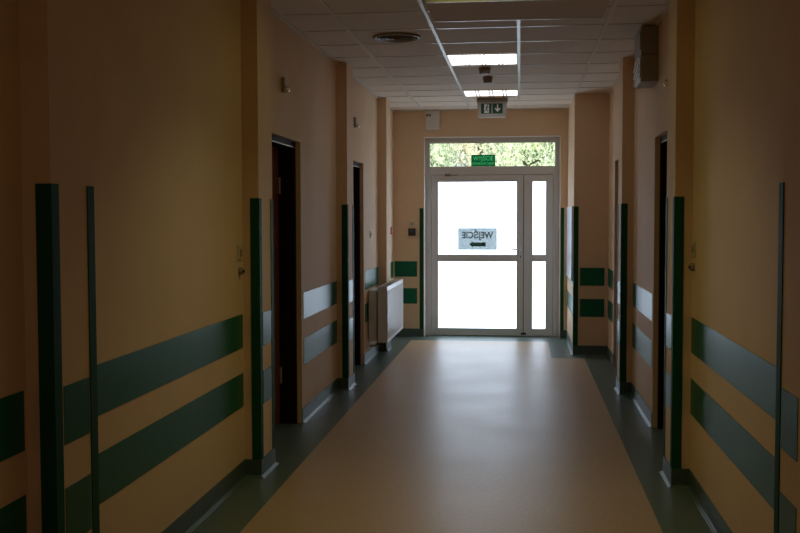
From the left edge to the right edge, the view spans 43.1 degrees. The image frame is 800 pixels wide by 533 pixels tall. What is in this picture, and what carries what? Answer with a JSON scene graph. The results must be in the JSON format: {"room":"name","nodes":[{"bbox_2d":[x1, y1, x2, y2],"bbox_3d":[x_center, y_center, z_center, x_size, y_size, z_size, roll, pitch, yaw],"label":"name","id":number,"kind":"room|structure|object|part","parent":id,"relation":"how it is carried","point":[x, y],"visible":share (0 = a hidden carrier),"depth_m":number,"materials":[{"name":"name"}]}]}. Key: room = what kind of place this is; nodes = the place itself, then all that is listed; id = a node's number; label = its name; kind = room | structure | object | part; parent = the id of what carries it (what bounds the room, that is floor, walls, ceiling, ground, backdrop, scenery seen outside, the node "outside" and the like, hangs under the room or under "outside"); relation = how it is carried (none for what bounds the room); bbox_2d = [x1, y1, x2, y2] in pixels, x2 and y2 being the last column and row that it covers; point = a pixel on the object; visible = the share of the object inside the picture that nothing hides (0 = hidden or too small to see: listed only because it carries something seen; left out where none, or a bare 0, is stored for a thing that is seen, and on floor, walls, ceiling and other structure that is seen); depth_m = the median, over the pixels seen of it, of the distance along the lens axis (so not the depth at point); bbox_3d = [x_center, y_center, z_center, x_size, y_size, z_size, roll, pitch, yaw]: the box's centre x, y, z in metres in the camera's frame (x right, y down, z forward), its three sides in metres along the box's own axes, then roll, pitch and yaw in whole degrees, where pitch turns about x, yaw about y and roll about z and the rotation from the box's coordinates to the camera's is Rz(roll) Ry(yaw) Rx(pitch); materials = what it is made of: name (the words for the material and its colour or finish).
{"room":"hospital interior","nodes":[
{"label":"hospital interior","id":0,"kind":"room"},
{"bbox_2d":[0,0,393,532],"bbox_3d":[-1.062,-0.152,5.030,0.318,2.938,16.140,0,3,7],"label":"wall","id":1,"kind":"structure","parent":0,"point":[171,110],"depth_m":4.51,"materials":[{"name":"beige paint"}]},
{"bbox_2d":[35,184,64,532],"bbox_3d":[-1.136,0.490,3.299,0.054,1.515,0.054,0,3,7],"label":"guard","id":2,"kind":"object","parent":1,"relation":"attached to","point":[46,195],"visible":1,"depth_m":3.27,"materials":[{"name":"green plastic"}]},
{"bbox_2d":[87,186,99,532],"bbox_3d":[-1.104,0.477,3.570,0.054,1.515,0.054,0,3,7],"label":"guard","id":3,"kind":"object","parent":1,"relation":"attached to","point":[90,189],"visible":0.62,"depth_m":3.56,"materials":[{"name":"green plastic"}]},
{"bbox_2d":[237,245,242,259],"bbox_3d":[-0.908,-0.080,5.751,0.015,0.082,0.080,0,3,7],"label":"light switch","id":4,"kind":"object","parent":1,"relation":"attached to","point":[239,247],"visible":1,"depth_m":5.73,"materials":[{"name":"beige plastic"}]},
{"bbox_2d":[238,267,244,274],"bbox_3d":[-0.900,0.026,5.755,0.030,0.044,0.044,0,3,7],"label":"switch","id":5,"kind":"object","parent":1,"relation":"attached to","point":[241,270],"visible":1,"depth_m":5.74,"materials":[{"name":"black plastic"}]},
{"bbox_2d":[250,198,263,459],"bbox_3d":[-0.830,0.364,5.867,0.054,1.515,0.054,0,3,7],"label":"guard","id":6,"kind":"object","parent":1,"relation":"attached to","point":[255,203],"visible":1,"depth_m":5.84,"materials":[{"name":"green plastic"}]},
{"bbox_2d":[270,199,274,448],"bbox_3d":[-0.797,0.350,6.139,0.054,1.515,0.054,0,3,7],"label":"guard","id":7,"kind":"object","parent":1,"relation":"attached to","point":[271,200],"visible":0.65,"depth_m":6.13,"materials":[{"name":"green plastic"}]},
{"bbox_2d":[272,135,296,425],"bbox_3d":[-0.908,0.150,6.864,0.182,2.055,1.085,0,3,7],"label":"door","id":8,"kind":"structure","parent":1,"relation":"in","point":[283,150],"depth_m":7.35,"materials":[{"name":"black wood"}]},
{"bbox_2d":[281,77,289,92],"bbox_3d":[-0.763,-1.215,6.767,0.054,0.100,0.044,0,3,7],"label":"lamp","id":9,"kind":"object","parent":1,"relation":"attached to","point":[284,88],"visible":1,"depth_m":6.75,"materials":[{"name":"beige"}]},
{"bbox_3d":[-0.779,-1.215,6.769,0.022,0.100,0.044,0,3,7],"label":"plate","id":10,"kind":"part","parent":9,"relation":"part of","materials":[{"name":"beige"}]},
{"bbox_2d":[161,328,422,532],"bbox_3d":[-0.830,1.221,4.918,0.377,0.105,15.840,0,3,7],"label":"baseboard","id":11,"kind":"structure","parent":1,"relation":"attached to","point":[192,517],"depth_m":5.88,"materials":[{"name":"grey plastic"}]},
{"bbox_3d":[-1.343,1.379,1.715,0.118,0.105,9.350,0,3,7],"label":"baseboard","id":12,"kind":"part","parent":11,"relation":"part of","materials":[{"name":"grey plastic"}]},
{"bbox_3d":[-0.547,1.051,8.378,0.118,0.105,1.915,0,3,7],"label":"baseboard","id":13,"kind":"part","parent":11,"relation":"part of","materials":[{"name":"grey plastic"}]},
{"bbox_3d":[-0.037,0.894,11.558,0.377,0.105,2.450,0,3,7],"label":"baseboard","id":14,"kind":"part","parent":11,"relation":"part of","materials":[{"name":"grey plastic"}]},
{"bbox_2d":[342,204,348,377],"bbox_3d":[-0.475,0.218,8.833,0.054,1.515,0.054,0,3,7],"label":"guard","id":15,"kind":"object","parent":1,"relation":"attached to","point":[345,207],"visible":1,"depth_m":8.81,"materials":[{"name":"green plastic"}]},
{"bbox_2d":[352,205,354,372],"bbox_3d":[-0.443,0.204,9.104,0.054,1.515,0.054,0,3,7],"label":"guard","id":16,"kind":"object","parent":1,"relation":"attached to","point":[352,205],"visible":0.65,"depth_m":9.09,"materials":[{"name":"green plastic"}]},
{"bbox_2d":[353,161,360,364],"bbox_3d":[-0.556,0.005,9.817,0.182,2.055,1.040,0,3,7],"label":"door","id":17,"kind":"structure","parent":1,"relation":"in","point":[356,166],"depth_m":10.28,"materials":[{"name":"black wood"}]},
{"bbox_2d":[354,117,359,127],"bbox_3d":[-0.414,-1.378,9.682,0.054,0.100,0.044,0,3,7],"label":"lamp","id":18,"kind":"object","parent":1,"relation":"attached to","point":[356,125],"visible":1,"depth_m":9.66,"materials":[{"name":"beige"}]},
{"bbox_2d":[369,279,402,348],"bbox_3d":[-0.145,0.504,11.265,0.204,0.653,1.420,0,3,7],"label":"radiator","id":19,"kind":"object","parent":1,"relation":"attached to","point":[385,301],"visible":1,"depth_m":10.61,"materials":[{"name":"white metal"}]},
{"bbox_3d":[-0.263,0.505,10.785,0.084,0.530,0.400,0,3,7],"label":"panel","id":20,"kind":"part","parent":19,"relation":"part of","materials":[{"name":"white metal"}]},
{"bbox_2d":[379,279,402,287],"bbox_3d":[-0.099,0.184,11.243,0.098,0.010,1.412,0,3,7],"label":"grille","id":21,"kind":"object","parent":19,"relation":"attached to","point":[393,283],"depth_m":11.23,"materials":[{"name":"white metal"}]},
{"bbox_3d":[-0.057,0.476,11.253,0.026,0.580,1.412,0,3,7],"label":"panel","id":22,"kind":"part","parent":19,"relation":"part of","materials":[{"name":"white metal"}]},
{"bbox_2d":[191,335,712,532],"bbox_3d":[0.253,1.332,4.905,3.030,0.120,16.260,0,3,7],"label":"floor","id":23,"kind":"structure","parent":0,"point":[434,433],"depth_m":6.42,"materials":[{"name":"beige laminate"}]},
{"bbox_2d":[271,0,668,111],"bbox_3d":[0.229,-1.599,4.613,3.030,0.112,15.960,0,3,7],"label":"ceiling","id":24,"kind":"structure","parent":0,"point":[558,59],"depth_m":7.99,"materials":[{"name":"tile"}]},
{"bbox_2d":[373,32,420,42],"bbox_3d":[-0.024,-1.683,7.452,0.356,0.019,0.356,0,3,7],"label":"ceiling vent","id":25,"kind":"object","parent":24,"relation":"in","point":[392,37],"visible":1,"depth_m":7.40,"materials":[{"name":"beige"}]},
{"bbox_2d":[377,35,416,41],"bbox_3d":[-0.024,-1.682,7.452,0.294,0.018,0.294,0,3,7],"label":"grille","id":26,"kind":"object","parent":25,"relation":"attached to","point":[383,38],"depth_m":7.46,"materials":[{"name":"silver metal"}]},
{"bbox_2d":[446,53,517,65],"bbox_3d":[0.696,-1.737,8.493,0.576,0.006,0.576,0,3,7],"label":"recessed light","id":27,"kind":"object","parent":24,"relation":"in","point":[493,58],"visible":1,"depth_m":8.48,"materials":[{"name":"beige plastic"}]},
{"bbox_2d":[449,55,463,64],"bbox_3d":[0.481,-1.737,8.518,0.094,0.002,0.548,0,3,7],"label":"diffuser","id":28,"kind":"object","parent":27,"relation":"attached to","point":[453,59],"depth_m":8.48,"materials":[{"name":"white plastic"}]},
{"bbox_2d":[467,55,480,64],"bbox_3d":[0.624,-1.737,8.501,0.094,0.002,0.548,0,3,7],"label":"diffuser","id":29,"kind":"object","parent":27,"relation":"attached to","point":[471,59],"depth_m":8.52,"materials":[{"name":"white plastic"}]},
{"bbox_2d":[485,54,497,64],"bbox_3d":[0.767,-1.736,8.484,0.094,0.002,0.548,0,3,7],"label":"diffuser","id":30,"kind":"object","parent":27,"relation":"attached to","point":[490,59],"depth_m":8.48,"materials":[{"name":"white plastic"}]},
{"bbox_2d":[503,54,514,63],"bbox_3d":[0.910,-1.736,8.467,0.094,0.002,0.548,0,3,7],"label":"diffuser","id":31,"kind":"object","parent":27,"relation":"attached to","point":[507,58],"depth_m":8.47,"materials":[{"name":"white plastic"}]},
{"bbox_2d":[479,67,490,74],"bbox_3d":[0.756,-1.742,9.030,0.108,0.060,0.108,0,3,7],"label":"smoke detector","id":32,"kind":"object","parent":24,"relation":"attached to","point":[482,70],"visible":1,"depth_m":8.99,"materials":[{"name":"brown plastic"}]},
{"bbox_2d":[483,77,492,83],"bbox_3d":[0.835,-1.772,9.634,0.094,0.060,0.094,0,3,7],"label":"smoke detector","id":33,"kind":"object","parent":24,"relation":"attached to","point":[487,80],"visible":1,"depth_m":9.60,"materials":[{"name":"brown plastic"}]},
{"bbox_2d":[463,90,517,95],"bbox_3d":[0.971,-1.850,10.799,0.576,0.006,0.486,0,3,7],"label":"recessed light","id":34,"kind":"object","parent":24,"relation":"in","point":[466,92],"visible":1,"depth_m":10.76,"materials":[{"name":"beige plastic"}]},
{"bbox_2d":[465,91,475,95],"bbox_3d":[0.757,-1.851,10.824,0.094,0.002,0.458,0,3,7],"label":"diffuser","id":35,"kind":"object","parent":34,"relation":"attached to","point":[467,93],"depth_m":10.82,"materials":[{"name":"white plastic"}]},
{"bbox_2d":[479,91,488,95],"bbox_3d":[0.900,-1.850,10.807,0.094,0.002,0.458,0,3,7],"label":"diffuser","id":36,"kind":"object","parent":34,"relation":"attached to","point":[481,93],"depth_m":10.82,"materials":[{"name":"white plastic"}]},
{"bbox_2d":[493,91,502,95],"bbox_3d":[1.043,-1.850,10.790,0.094,0.002,0.458,0,3,7],"label":"diffuser","id":37,"kind":"object","parent":34,"relation":"attached to","point":[495,93],"depth_m":10.82,"materials":[{"name":"white plastic"}]},
{"bbox_2d":[507,90,515,95],"bbox_3d":[1.186,-1.849,10.773,0.094,0.002,0.458,0,3,7],"label":"diffuser","id":38,"kind":"object","parent":34,"relation":"attached to","point":[509,92],"depth_m":10.78,"materials":[{"name":"white plastic"}]},
{"bbox_2d":[477,98,507,117],"bbox_3d":[1.034,-1.781,11.354,0.344,0.212,0.084,0,3,7],"label":"exit sign","id":39,"kind":"object","parent":24,"relation":"hanging from","point":[487,107],"visible":1,"depth_m":11.32,"materials":[{"name":"grey plastic"}]},
{"bbox_2d":[426,0,609,21],"bbox_3d":[0.717,-1.595,6.178,1.070,0.067,0.600,0,3,7],"label":"ceiling panel","id":40,"kind":"object","parent":24,"relation":"attached to","point":[440,10],"visible":1,"depth_m":6.16,"materials":[{"name":"beige"}]},
{"bbox_2d":[393,109,567,336],"bbox_3d":[1.192,-0.533,12.726,2.970,2.938,0.302,0,3,7],"label":"wall","id":41,"kind":"structure","parent":0,"point":[409,131],"depth_m":12.66,"materials":[{"name":"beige paint"}]},
{"bbox_2d":[408,228,415,235],"bbox_3d":[0.149,-0.431,12.685,0.092,0.092,0.042,0,3,7],"label":"intercom","id":42,"kind":"object","parent":41,"relation":"attached to","point":[411,231],"visible":1,"depth_m":12.67,"materials":[{"name":"black plastic"}]},
{"bbox_2d":[419,208,422,328],"bbox_3d":[0.270,0.026,12.712,0.048,1.515,0.004,0,3,7],"label":"strip","id":43,"kind":"object","parent":41,"relation":"attached to","point":[420,209],"visible":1,"depth_m":12.71,"materials":[{"name":"green plastic"}]},
{"bbox_2d":[425,110,439,128],"bbox_3d":[0.405,-1.823,12.576,0.176,0.232,0.062,0,3,7],"label":"alarm box","id":44,"kind":"object","parent":41,"relation":"attached to","point":[432,117],"visible":1,"depth_m":12.55,"materials":[{"name":"white plastic"}]},
{"bbox_2d":[425,166,559,336],"bbox_3d":[1.160,-0.185,12.774,1.681,2.138,0.150,0,3,7],"label":"door","id":45,"kind":"structure","parent":41,"relation":"in","point":[512,289],"depth_m":12.78,"materials":[{"name":"white plastic"}]},
{"bbox_3d":[0.981,0.357,12.847,0.997,0.855,0.020,0,3,7],"label":"glass pane","id":46,"kind":"part","parent":45,"relation":"part of","materials":[{"name":"white glass"}]},
{"bbox_2d":[458,228,496,249],"bbox_3d":[0.979,-0.348,12.799,0.494,0.278,0.002,0,3,7],"label":"notice","id":47,"kind":"object","parent":45,"relation":"attached to","point":[468,238],"visible":1,"depth_m":12.80,"materials":[{"name":"white paper"}]},
{"bbox_3d":[0.979,-0.610,12.800,0.997,0.924,0.020,0,3,7],"label":"glass pane","id":48,"kind":"part","parent":45,"relation":"part of","materials":[{"name":"white glass"}]},
{"bbox_3d":[1.513,-0.173,12.718,0.032,0.180,0.008,0,3,7],"label":"handle plate","id":49,"kind":"part","parent":45,"relation":"part of","materials":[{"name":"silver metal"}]},
{"bbox_3d":[1.749,0.360,12.755,0.172,0.855,0.020,0,3,7],"label":"glass pane","id":50,"kind":"part","parent":45,"relation":"part of","materials":[{"name":"white glass"}]},
{"bbox_3d":[1.747,-0.607,12.708,0.172,0.924,0.020,0,3,7],"label":"glass pane","id":51,"kind":"part","parent":45,"relation":"part of","materials":[{"name":"white glass"}]},
{"bbox_2d":[425,137,559,166],"bbox_3d":[1.161,-1.437,12.747,1.681,0.365,0.080,0,3,7],"label":"window","id":52,"kind":"structure","parent":41,"relation":"in","point":[428,141],"depth_m":12.70,"materials":[{"name":"white plastic"}]},
{"bbox_2d":[471,155,494,165],"bbox_3d":[1.048,-1.336,12.750,0.302,0.145,0.001,0,3,7],"label":"sticker","id":53,"kind":"object","parent":52,"relation":"attached to","point":[476,160],"visible":1,"depth_m":12.75,"materials":[{"name":"green plastic"}]},
{"bbox_2d":[424,135,560,338],"bbox_3d":[1.148,-0.365,12.672,1.689,2.507,0.167,0,3,7],"label":"trim","id":54,"kind":"structure","parent":41,"relation":"attached to","point":[553,135],"depth_m":12.67,"materials":[{"name":"beige paint"}]},
{"bbox_2d":[560,208,563,329],"bbox_3d":[2.005,0.033,12.505,0.040,1.515,0.004,0,3,7],"label":"strip","id":55,"kind":"object","parent":41,"relation":"attached to","point":[562,209],"visible":1,"depth_m":12.51,"materials":[{"name":"green plastic"}]},
{"bbox_2d":[567,0,799,532],"bbox_3d":[1.436,-0.143,4.732,0.590,2.938,16.140,0,3,7],"label":"wall","id":56,"kind":"structure","parent":0,"point":[728,111],"depth_m":4.97,"materials":[{"name":"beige paint"}]},
{"bbox_2d":[566,206,572,280],"bbox_3d":[1.966,-0.280,11.730,0.020,0.825,1.220,0,3,7],"label":"board","id":57,"kind":"object","parent":56,"relation":"attached to","point":[569,226],"visible":0.96,"depth_m":11.66,"materials":[{"name":"grey"}]},
{"bbox_2d":[573,207,578,345],"bbox_3d":[1.916,0.105,11.042,0.054,1.515,0.054,0,3,7],"label":"guard","id":58,"kind":"object","parent":56,"relation":"attached to","point":[575,209],"visible":1,"depth_m":11.01,"materials":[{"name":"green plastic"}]},
{"bbox_2d":[616,204,618,376],"bbox_3d":[1.927,0.212,8.852,0.054,1.515,0.054,0,3,7],"label":"guard","id":59,"kind":"object","parent":56,"relation":"attached to","point":[618,204],"visible":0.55,"depth_m":8.84,"materials":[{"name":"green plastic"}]},
{"bbox_2d":[619,204,627,381],"bbox_3d":[1.894,0.225,8.580,0.054,1.515,0.054,0,3,7],"label":"guard","id":60,"kind":"object","parent":56,"relation":"attached to","point":[624,207],"visible":1,"depth_m":8.56,"materials":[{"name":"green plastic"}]},
{"bbox_2d":[560,330,731,532],"bbox_3d":[1.272,1.229,4.668,0.450,0.105,15.840,0,3,7],"label":"baseboard","id":61,"kind":"structure","parent":56,"relation":"attached to","point":[673,478],"depth_m":5.68,"materials":[{"name":"grey plastic"}]},
{"bbox_3d":[2.015,0.897,11.414,0.383,0.105,2.263,0,3,-7],"label":"baseboard","id":62,"kind":"part","parent":61,"relation":"part of","materials":[{"name":"grey plastic"}]},
{"bbox_3d":[1.857,1.056,8.174,0.119,0.105,1.850,0,3,7],"label":"baseboard","id":63,"kind":"part","parent":61,"relation":"part of","materials":[{"name":"grey plastic"}]},
{"bbox_3d":[1.053,1.387,1.440,0.119,0.105,9.370,0,3,7],"label":"baseboard","id":64,"kind":"part","parent":61,"relation":"part of","materials":[{"name":"grey plastic"}]},
{"bbox_2d":[633,25,658,88],"bbox_3d":[1.745,-1.484,7.200,0.130,0.385,0.400,0,3,7],"label":"ventilation unit","id":65,"kind":"object","parent":56,"relation":"attached to","point":[645,71],"visible":1,"depth_m":7.01,"materials":[{"name":"beige metal"}]},
{"bbox_3d":[1.696,-1.388,7.239,0.002,0.166,0.325,0,3,7],"label":"plate","id":66,"kind":"part","parent":65,"relation":"part of","materials":[{"name":"grey metal"}]},
{"bbox_2d":[657,134,666,428],"bbox_3d":[1.858,0.149,6.602,0.182,2.070,1.180,0,3,7],"label":"door","id":67,"kind":"structure","parent":56,"relation":"in","point":[663,140],"depth_m":7.16,"materials":[{"name":"black wood"}]},
{"bbox_2d":[663,197,667,456],"bbox_3d":[1.575,0.357,5.907,0.054,1.515,0.054,0,3,7],"label":"guard","id":68,"kind":"object","parent":56,"relation":"attached to","point":[667,197],"visible":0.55,"depth_m":5.90,"materials":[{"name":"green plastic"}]},
{"bbox_2d":[670,197,683,468],"bbox_3d":[1.543,0.370,5.635,0.054,1.515,0.054,0,3,7],"label":"guard","id":69,"kind":"object","parent":56,"relation":"attached to","point":[678,202],"visible":1,"depth_m":5.61,"materials":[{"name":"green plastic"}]},
{"bbox_2d":[688,263,694,270],"bbox_3d":[1.589,0.003,5.517,0.030,0.044,0.044,0,3,7],"label":"switch","id":70,"kind":"object","parent":56,"relation":"attached to","point":[691,266],"visible":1,"depth_m":5.50,"materials":[{"name":"black plastic"}]},
{"bbox_2d":[692,241,695,256],"bbox_3d":[1.595,-0.095,5.502,0.015,0.082,0.080,0,3,7],"label":"light switch","id":71,"kind":"object","parent":56,"relation":"attached to","point":[693,242],"visible":1,"depth_m":5.48,"materials":[{"name":"beige plastic"}]},
{"bbox_2d":[774,182,784,532],"bbox_3d":[1.266,0.484,3.318,0.054,1.515,0.054,0,3,7],"label":"guard","id":72,"kind":"object","parent":56,"relation":"attached to","point":[781,185],"visible":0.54,"depth_m":3.31,"materials":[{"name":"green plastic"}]},
{"label":"outside","id":73,"kind":"structure","parent":0,"visible":0},
{"bbox_3d":[4.593,-0.232,38.512,50.000,0.200,42.500,0,3,7],"label":"ground","id":74,"kind":"structure","parent":73,"visible":0},
{"bbox_2d":[430,144,464,166],"bbox_3d":[-0.169,-2.885,27.106,3.699,6.254,4.044,2,3,32],"label":"tree","id":75,"kind":"object","parent":74,"relation":"on","point":[449,144],"visible":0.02,"depth_m":26.80,"materials":[{"name":"green plant"}]},
{"bbox_2d":[430,143,479,166],"bbox_3d":[0.330,-1.720,19.712,2.345,4.648,2.486,1,3,18],"label":"tree","id":76,"kind":"object","parent":74,"relation":"on","point":[436,157],"visible":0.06,"depth_m":19.11,"materials":[{"name":"green plant"}]},
{"bbox_2d":[451,143,515,166],"bbox_3d":[1.715,-2.160,22.428,2.580,5.257,2.616,2,3,31],"label":"tree","id":77,"kind":"object","parent":74,"relation":"on","point":[469,151],"visible":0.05,"depth_m":22.09,"materials":[{"name":"green plant"}]},
{"bbox_2d":[470,142,554,165],"bbox_3d":[2.456,-1.843,19.270,2.497,4.939,2.425,-1,3,-10],"label":"tree","id":78,"kind":"object","parent":74,"relation":"on","point":[523,155],"visible":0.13,"depth_m":18.99,"materials":[{"name":"green plant"}]},
{"bbox_2d":[495,142,554,165],"bbox_3d":[4.125,-2.917,27.575,3.826,6.254,4.415,0,3,-7],"label":"tree","id":79,"kind":"object","parent":74,"relation":"on","point":[552,142],"visible":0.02,"depth_m":27.13,"materials":[{"name":"green plant"}]}
]}

